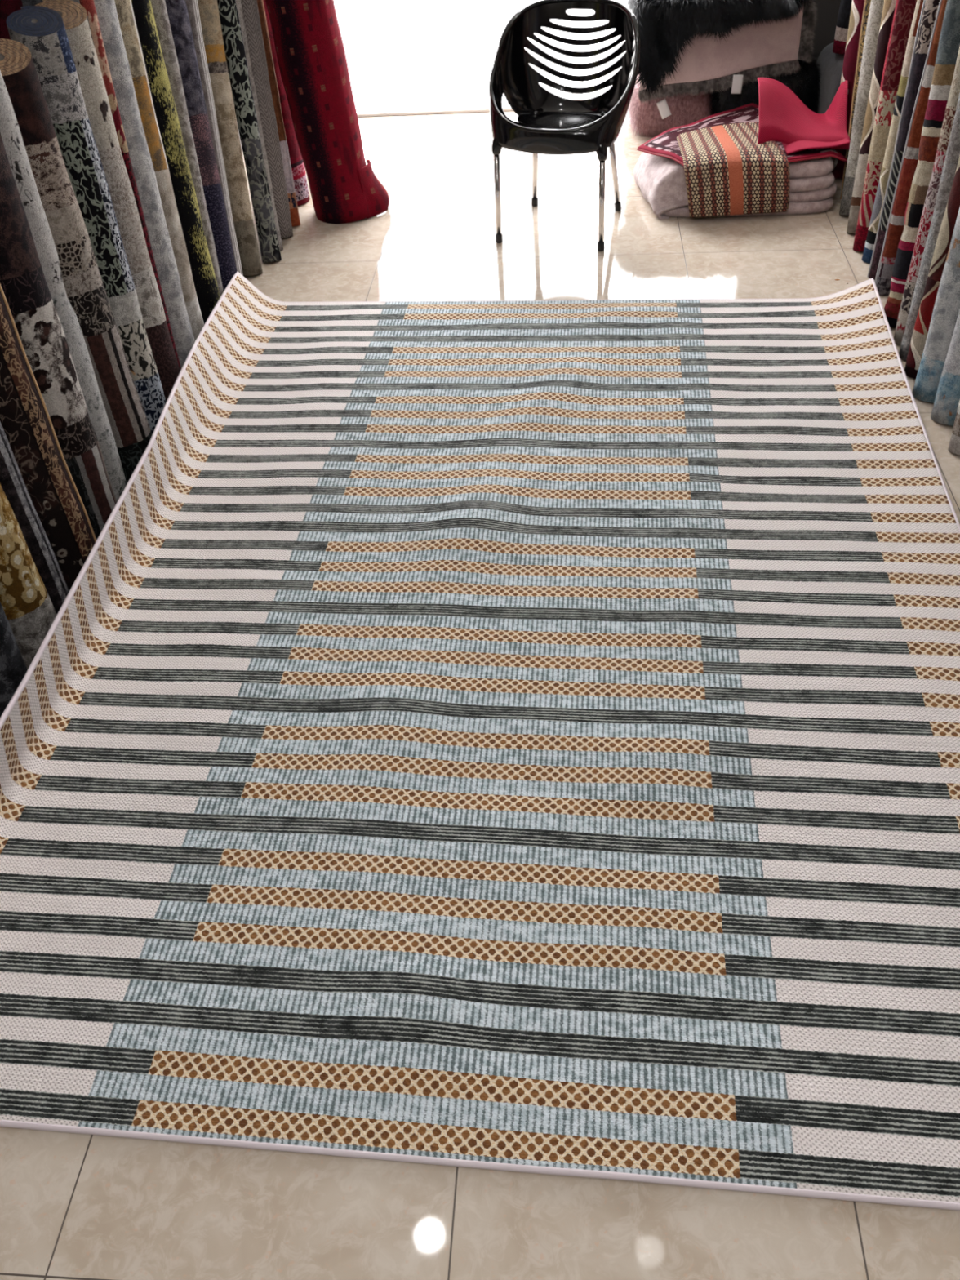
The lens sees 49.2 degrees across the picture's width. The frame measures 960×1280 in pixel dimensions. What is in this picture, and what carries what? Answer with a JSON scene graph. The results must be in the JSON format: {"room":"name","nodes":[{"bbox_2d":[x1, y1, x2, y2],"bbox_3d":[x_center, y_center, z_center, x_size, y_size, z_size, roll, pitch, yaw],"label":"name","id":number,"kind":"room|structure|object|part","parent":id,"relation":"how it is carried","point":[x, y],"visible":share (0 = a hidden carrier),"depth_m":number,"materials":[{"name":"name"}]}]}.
{"room":"store","nodes":[
{"label":"store","id":0,"kind":"room"},
{"bbox_2d":[236,122,242,150],"bbox_3d":[-1.582,-0.940,1.601,0.120,2.800,8.600,0,43,5],"label":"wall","id":1,"kind":"structure","parent":0,"point":[237,122],"depth_m":5.23,"materials":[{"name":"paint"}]},
{"bbox_2d":[0,98,959,1279],"bbox_3d":[0.141,0.149,2.422,3.380,0.100,8.740,0,43,5],"label":"floor","id":2,"kind":"structure","parent":0,"point":[73,1206],"depth_m":1.64,"materials":[{"name":"tile"}]},
{"bbox_2d":[0,0,22,39],"bbox_3d":[-1.276,-1.417,3.045,0.134,1.499,0.288,-6,43,-2],"label":"roll","id":3,"kind":"object","parent":2,"relation":"on","point":[7,7],"visible":0.02,"depth_m":2.80,"materials":[{"name":"red"}]},
{"bbox_2d":[0,602,27,716],"bbox_3d":[-1.128,-0.364,2.056,0.123,1.289,0.359,-12,43,-8],"label":"roll","id":4,"kind":"object","parent":2,"relation":"on","point":[13,669],"visible":0.52,"depth_m":2.30,"materials":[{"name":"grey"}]},
{"bbox_2d":[0,484,57,669],"bbox_3d":[-1.133,-0.468,2.159,0.141,1.300,0.256,-23,46,-19],"label":"roll","id":5,"kind":"object","parent":2,"relation":"on","point":[26,603],"visible":0.71,"depth_m":2.39,"materials":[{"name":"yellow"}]},
{"bbox_2d":[22,0,42,6],"bbox_3d":[-1.264,-1.548,3.184,0.135,1.499,0.288,-7,43,-3],"label":"roll","id":6,"kind":"object","parent":2,"relation":"on","point":[25,2],"visible":0.02,"depth_m":2.93,"materials":[{"name":"brown"}]},
{"bbox_2d":[0,422,69,614],"bbox_3d":[-1.139,-0.610,2.243,0.105,1.395,0.287,-17,44,-13],"label":"roll","id":7,"kind":"object","parent":2,"relation":"on","point":[11,482],"visible":0.48,"depth_m":2.46,"materials":[{"name":"grey"}]},
{"bbox_2d":[0,284,97,591],"bbox_3d":[-1.139,-0.748,2.314,0.179,1.499,0.346,-18,45,-14],"label":"roll","id":8,"kind":"object","parent":2,"relation":"on","point":[25,420],"visible":0.67,"depth_m":2.49,"materials":[{"name":"brown woven textile"}]},
{"bbox_2d":[0,132,116,539],"bbox_3d":[-1.117,-0.880,2.457,0.170,1.496,0.376,-12,43,-8],"label":"roll","id":9,"kind":"object","parent":2,"relation":"on","point":[23,282],"visible":0.62,"depth_m":2.53,"materials":[{"name":"brown"}]},
{"bbox_2d":[0,70,127,502],"bbox_3d":[-1.110,-0.985,2.572,0.118,1.492,0.329,-13,44,-9],"label":"roll","id":10,"kind":"object","parent":2,"relation":"on","point":[10,131],"visible":0.33,"depth_m":2.61,"materials":[{"name":"grey fabric"}]},
{"bbox_2d":[0,38,151,483],"bbox_3d":[-1.081,-0.935,2.785,0.159,1.126,0.296,-19,45,-16],"label":"roll","id":11,"kind":"object","parent":2,"relation":"on","point":[85,290],"visible":0.6,"depth_m":2.69,"materials":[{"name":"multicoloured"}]},
{"bbox_2d":[5,5,166,435],"bbox_3d":[-1.061,-1.078,2.922,0.144,1.146,0.366,-11,43,-7],"label":"roll","id":12,"kind":"object","parent":2,"relation":"on","point":[42,29],"visible":0.65,"depth_m":2.77,"materials":[{"name":"grey fabric"}]},
{"bbox_2d":[35,0,180,401],"bbox_3d":[-1.057,-1.185,3.048,0.155,1.131,0.331,-13,43,-9],"label":"roll","id":13,"kind":"object","parent":2,"relation":"on","point":[74,16],"visible":0.42,"depth_m":2.94,"materials":[{"name":"grey fabric"}]},
{"bbox_2d":[79,0,181,369],"bbox_3d":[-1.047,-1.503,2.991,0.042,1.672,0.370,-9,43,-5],"label":"roll","id":14,"kind":"object","parent":2,"relation":"on","point":[89,5],"visible":0.36,"depth_m":2.99,"materials":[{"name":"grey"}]},
{"bbox_2d":[71,0,195,368],"bbox_3d":[-1.077,-1.617,3.035,0.149,1.782,0.482,-9,43,-6],"label":"roll","id":15,"kind":"object","parent":2,"relation":"on","point":[106,11],"visible":0.41,"depth_m":3.13,"materials":[{"name":"grey fabric"}]},
{"bbox_2d":[114,0,204,340],"bbox_3d":[-1.070,-1.724,3.153,0.134,1.778,0.486,-9,43,-5],"label":"roll","id":16,"kind":"object","parent":2,"relation":"on","point":[124,8],"visible":0.31,"depth_m":3.25,"materials":[{"name":"grey fabric"}]},
{"bbox_2d":[131,0,220,324],"bbox_3d":[-1.043,-1.820,3.250,0.135,1.783,0.446,-11,43,-7],"label":"roll","id":17,"kind":"object","parent":2,"relation":"on","point":[205,282],"visible":0.38,"depth_m":3.38,"materials":[{"name":"black"}]},
{"bbox_2d":[150,0,223,296],"bbox_3d":[-1.033,-1.937,3.400,0.086,1.748,0.550,-8,43,-3],"label":"roll","id":18,"kind":"object","parent":2,"relation":"on","point":[159,7],"visible":0.3,"depth_m":3.47,"materials":[{"name":"grey"}]},
{"bbox_2d":[164,0,236,290],"bbox_3d":[-1.013,-2.015,3.474,0.114,1.759,0.538,-8,43,-4],"label":"roll","id":19,"kind":"object","parent":2,"relation":"on","point":[177,11],"visible":0.47,"depth_m":3.59,"materials":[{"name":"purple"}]},
{"bbox_2d":[185,0,243,275],"bbox_3d":[-1.014,-2.134,3.635,0.111,1.714,0.708,-5,43,-1],"label":"roll","id":20,"kind":"object","parent":2,"relation":"on","point":[193,8],"visible":0.16,"depth_m":3.71,"materials":[{"name":"grey"}]},
{"bbox_2d":[197,0,262,275],"bbox_3d":[-0.989,-2.260,3.747,0.113,1.743,0.613,-6,43,-2],"label":"roll","id":21,"kind":"object","parent":2,"relation":"on","point":[248,249],"visible":0.65,"depth_m":3.90,"materials":[{"name":"brown"}]},
{"bbox_2d":[217,0,281,262],"bbox_3d":[-0.923,-2.324,3.803,0.085,1.753,0.524,-8,43,-3],"label":"roll","id":22,"kind":"object","parent":2,"relation":"on","point":[245,110],"visible":0.98,"depth_m":3.98,"materials":[{"name":"black fabric"}]},
{"bbox_2d":[235,0,283,250],"bbox_3d":[-0.918,-2.374,3.845,0.074,1.769,0.438,-9,43,-5],"label":"roll","id":23,"kind":"object","parent":2,"relation":"on","point":[238,4],"visible":0.16,"depth_m":4.04,"materials":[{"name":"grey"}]},
{"bbox_2d":[240,0,293,238],"bbox_3d":[-0.913,-2.485,3.968,0.116,1.762,0.525,-8,43,-4],"label":"roll","id":24,"kind":"object","parent":2,"relation":"on","point":[250,7],"visible":0.58,"depth_m":4.15,"materials":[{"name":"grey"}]},
{"bbox_2d":[257,0,300,226],"bbox_3d":[-0.886,-2.566,4.059,0.070,1.754,0.500,-8,43,-4],"label":"roll","id":25,"kind":"object","parent":2,"relation":"on","point":[295,217],"visible":0.37,"depth_m":4.28,"materials":[{"name":"brown"}]},
{"bbox_2d":[262,0,310,205],"bbox_3d":[-0.928,-2.646,4.114,0.245,1.801,0.151,19,48,23],"label":"roll","id":26,"kind":"object","parent":2,"relation":"on","point":[300,179],"visible":0.22,"depth_m":4.49,"materials":[{"name":"brown fabric"}]},
{"bbox_2d":[265,0,389,224],"bbox_3d":[-0.688,-2.576,3.944,0.481,1.905,0.280,10,45,15],"label":"roll","id":27,"kind":"object","parent":2,"relation":"on","point":[310,51],"visible":1,"depth_m":4.20,"materials":[{"name":"red fabric"}]},
{"bbox_2d":[356,103,513,117],"bbox_3d":[0.344,-2.793,5.480,2.196,0.016,0.075,0,43,5],"label":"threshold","id":28,"kind":"structure","parent":2,"relation":"on","point":[466,108],"depth_m":5.52,"materials":[{"name":"white stone"}]},
{"bbox_2d":[0,271,959,1210],"bbox_3d":[0.085,-0.281,2.657,2.292,0.214,3.013,2,43,6],"label":"area rug","id":29,"kind":"object","parent":2,"relation":"on","point":[510,735],"visible":1,"depth_m":2.21,"materials":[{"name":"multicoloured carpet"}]},
{"bbox_2d":[416,99,582,107],"bbox_3d":[0.409,-2.845,5.536,1.980,0.008,0.080,0,43,5],"label":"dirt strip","id":30,"kind":"object","parent":2,"relation":"on","point":[575,100],"visible":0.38,"depth_m":5.58,"materials":[{"name":"white"}]},
{"bbox_2d":[488,0,639,251],"bbox_3d":[0.325,-1.997,4.075,0.565,0.772,0.527,11,45,16],"label":"tub chair","id":31,"kind":"object","parent":2,"relation":"on","point":[548,123],"visible":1,"depth_m":4.04,"materials":[{"name":"black plastic"}]},
{"bbox_2d":[491,137,502,155],"bbox_3d":[0.078,-1.902,3.991,0.073,0.087,0.050,-20,45,-16],"label":"socket","id":32,"kind":"object","parent":31,"relation":"attached to","point":[496,146],"depth_m":3.98,"materials":[{"name":"black plastic"}]},
{"bbox_3d":[0.070,-1.745,4.125,0.026,0.320,0.026,11,45,16],"label":"leg","id":33,"kind":"part","parent":31,"relation":"part of","materials":[{"name":"silver metal"}]},
{"bbox_3d":[0.229,-1.990,4.352,0.023,0.355,0.093,-7,43,-3],"label":"leg","id":34,"kind":"part","parent":31,"relation":"part of","materials":[{"name":"silver metal"}]},
{"bbox_2d":[595,142,607,160],"bbox_3d":[0.445,-1.833,3.886,0.050,0.087,0.073,-21,46,-18],"label":"socket","id":35,"kind":"object","parent":31,"relation":"attached to","point":[601,148],"depth_m":3.87,"materials":[{"name":"black plastic"}]},
{"bbox_3d":[0.466,-1.671,4.012,0.026,0.320,0.026,11,45,16],"label":"leg","id":36,"kind":"part","parent":31,"relation":"part of","materials":[{"name":"silver metal"}]},
{"bbox_2d":[600,111,606,116],"bbox_3d":[0.504,-2.047,4.123,0.060,0.063,0.059,11,45,16],"label":"socket","id":37,"kind":"object","parent":31,"relation":"attached to","point":[602,113],"depth_m":4.11,"materials":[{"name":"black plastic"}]},
{"bbox_3d":[0.545,-1.937,4.270,0.023,0.355,0.097,31,53,32],"label":"leg","id":38,"kind":"part","parent":31,"relation":"part of","materials":[{"name":"silver metal"}]},
{"bbox_2d":[625,75,713,137],"bbox_3d":[0.924,-2.646,5.114,0.489,0.329,0.588,0,43,5],"label":"rug","id":39,"kind":"object","parent":2,"relation":"on","point":[658,116],"visible":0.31,"depth_m":4.95,"materials":[{"name":"pink fabric"}]},
{"bbox_2d":[631,0,819,102],"bbox_3d":[1.109,-2.797,4.880,0.873,0.416,0.592,0,43,5],"label":"rug","id":40,"kind":"object","parent":39,"relation":"on","point":[774,49],"visible":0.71,"depth_m":4.71,"materials":[{"name":"fur"}]},
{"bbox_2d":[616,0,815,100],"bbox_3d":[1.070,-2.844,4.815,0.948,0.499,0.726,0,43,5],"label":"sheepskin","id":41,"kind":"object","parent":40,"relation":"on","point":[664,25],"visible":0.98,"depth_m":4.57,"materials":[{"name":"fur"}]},
{"bbox_2d":[633,152,836,219],"bbox_3d":[1.071,-2.008,4.449,0.820,0.203,0.617,0,43,5],"label":"rug","id":42,"kind":"object","parent":2,"relation":"on","point":[661,180],"visible":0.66,"depth_m":4.26,"materials":[{"name":"fabric"}]},
{"bbox_2d":[636,102,847,166],"bbox_3d":[1.046,-2.044,4.438,0.672,0.163,0.730,-16,44,-13],"label":"rug","id":43,"kind":"object","parent":42,"relation":"on","point":[665,144],"visible":0.34,"depth_m":4.44,"materials":[{"name":"red carpet"}]},
{"bbox_2d":[676,122,790,217],"bbox_3d":[1.011,-1.944,4.332,0.420,0.220,0.490,-7,43,-3],"label":"woven mat","id":44,"kind":"object","parent":43,"relation":"on","point":[727,172],"visible":0.98,"depth_m":4.18,"materials":[{"name":"fabric"}]},
{"bbox_2d":[757,77,850,155],"bbox_3d":[1.326,-2.157,4.297,0.395,0.210,0.438,0,43,5],"label":"mat","id":45,"kind":"object","parent":43,"relation":"on","point":[784,117],"visible":1,"depth_m":4.29,"materials":[{"name":"red fabric"}]},
{"bbox_2d":[706,49,822,115],"bbox_3d":[1.351,-2.654,5.038,0.608,0.408,0.632,0,43,5],"label":"rug","id":46,"kind":"object","parent":2,"relation":"on","point":[804,83],"visible":0.26,"depth_m":4.81,"materials":[{"name":"black fur"}]},
{"bbox_2d":[814,42,844,114],"bbox_3d":[1.744,-2.514,4.812,0.360,0.360,0.577,0,43,5],"label":"rug","id":47,"kind":"object","parent":2,"relation":"on","point":[830,64],"visible":0.09,"depth_m":4.73,"materials":[{"name":"grey fabric"}]},
{"bbox_2d":[832,0,852,54],"bbox_3d":[1.625,-3.048,4.320,0.121,1.102,0.184,30,53,31],"label":"roll","id":48,"kind":"object","parent":47,"relation":"on","point":[843,18],"visible":0.45,"depth_m":4.59,"materials":[{"name":"brown"}]},
{"bbox_2d":[830,0,865,177],"bbox_3d":[1.583,-2.724,4.166,0.144,1.567,0.537,8,44,13],"label":"roll","id":49,"kind":"object","parent":2,"relation":"on","point":[850,61],"visible":0.31,"depth_m":4.31,"materials":[{"name":"brown fabric"}]},
{"bbox_2d":[840,0,871,199],"bbox_3d":[1.564,-2.589,4.070,0.106,1.501,0.685,5,44,10],"label":"roll","id":50,"kind":"object","parent":2,"relation":"on","point":[867,3],"visible":0.09,"depth_m":4.18,"materials":[{"name":"brown woven textile"}]},
{"bbox_2d":[839,0,884,215],"bbox_3d":[1.520,-2.446,3.884,0.113,1.551,0.558,7,44,12],"label":"roll","id":51,"kind":"object","parent":2,"relation":"on","point":[872,33],"visible":0.37,"depth_m":4.03,"materials":[{"name":"brown"}]},
{"bbox_2d":[846,0,896,233],"bbox_3d":[1.501,-2.328,3.771,0.093,1.534,0.576,7,44,11],"label":"roll","id":52,"kind":"object","parent":2,"relation":"on","point":[889,6],"visible":0.42,"depth_m":3.92,"materials":[{"name":"brown"}]},
{"bbox_2d":[853,0,917,252],"bbox_3d":[1.472,-2.184,3.593,0.091,1.570,0.444,9,45,14],"label":"roll","id":53,"kind":"object","parent":2,"relation":"on","point":[904,10],"visible":0.65,"depth_m":3.73,"materials":[{"name":"brown"}]},
{"bbox_2d":[862,0,924,263],"bbox_3d":[1.474,-2.060,3.440,0.087,1.596,0.258,20,48,24],"label":"roll","id":54,"kind":"object","parent":2,"relation":"on","point":[882,188],"visible":0.28,"depth_m":3.66,"materials":[{"name":"brown"}]},
{"bbox_2d":[867,0,940,279],"bbox_3d":[1.461,-1.981,3.363,0.099,1.586,0.341,12,45,17],"label":"roll","id":55,"kind":"object","parent":2,"relation":"on","point":[930,7],"visible":0.34,"depth_m":3.49,"materials":[{"name":"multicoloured fabric"}]},
{"bbox_2d":[875,0,947,295],"bbox_3d":[1.430,-1.869,3.239,0.064,1.595,0.218,23,49,26],"label":"roll","id":56,"kind":"object","parent":2,"relation":"on","point":[895,224],"visible":0.71,"depth_m":3.46,"materials":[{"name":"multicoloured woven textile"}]},
{"bbox_2d":[884,0,959,327],"bbox_3d":[1.427,-1.765,3.145,0.115,1.571,0.466,9,44,13],"label":"roll","id":57,"kind":"object","parent":2,"relation":"on","point":[949,37],"visible":0.48,"depth_m":3.25,"materials":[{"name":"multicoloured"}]},
{"bbox_2d":[893,45,959,345],"bbox_3d":[1.417,-1.659,3.027,0.093,1.578,0.392,11,45,16],"label":"roll","id":58,"kind":"object","parent":2,"relation":"on","point":[931,198],"visible":0.32,"depth_m":3.21,"materials":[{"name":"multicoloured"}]},
{"bbox_2d":[898,92,959,360],"bbox_3d":[1.403,-1.583,2.944,0.091,1.582,0.370,11,45,16],"label":"roll","id":59,"kind":"object","parent":2,"relation":"on","point":[952,157],"visible":0.37,"depth_m":3.14,"materials":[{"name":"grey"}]},
{"bbox_2d":[904,155,959,378],"bbox_3d":[1.399,-1.492,2.839,0.115,1.592,0.328,15,46,20],"label":"roll","id":60,"kind":"object","parent":2,"relation":"on","point":[922,322],"visible":0.41,"depth_m":3.12,"materials":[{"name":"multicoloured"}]},
{"bbox_2d":[912,207,959,403],"bbox_3d":[1.386,-1.396,2.734,0.117,1.595,0.313,18,47,23],"label":"roll","id":61,"kind":"object","parent":2,"relation":"on","point":[946,308],"visible":0.76,"depth_m":3.05,"materials":[{"name":"grey"}]},
{"bbox_2d":[930,310,959,426],"bbox_3d":[1.396,-1.274,2.680,0.106,1.490,0.328,14,46,18],"label":"roll","id":62,"kind":"object","parent":2,"relation":"on","point":[945,406],"visible":0.91,"depth_m":3.03,"materials":[{"name":"grey"}]},
{"bbox_2d":[947,399,959,454],"bbox_3d":[1.379,-1.165,2.663,0.077,1.355,0.467,7,44,11],"label":"roll","id":63,"kind":"object","parent":2,"relation":"on","point":[954,443],"visible":1,"depth_m":2.95,"materials":[{"name":"grey"}]},
{"bbox_2d":[808,0,840,64],"bbox_3d":[0.347,-3.825,4.543,3.180,2.800,0.120,0,43,5],"label":"wall","id":64,"kind":"structure","parent":0,"point":[824,30],"depth_m":5.11,"materials":[{"name":"paint"}]},
{"label":"outside","id":65,"kind":"structure","parent":0,"visible":0},
{"bbox_2d":[333,0,634,107],"bbox_3d":[0.842,-6.207,9.244,16.000,0.110,9.959,0,43,5],"label":"window","id":66,"kind":"structure","parent":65,"point":[398,52],"depth_m":6.54,"materials":[{"name":"white glass"}]}
]}

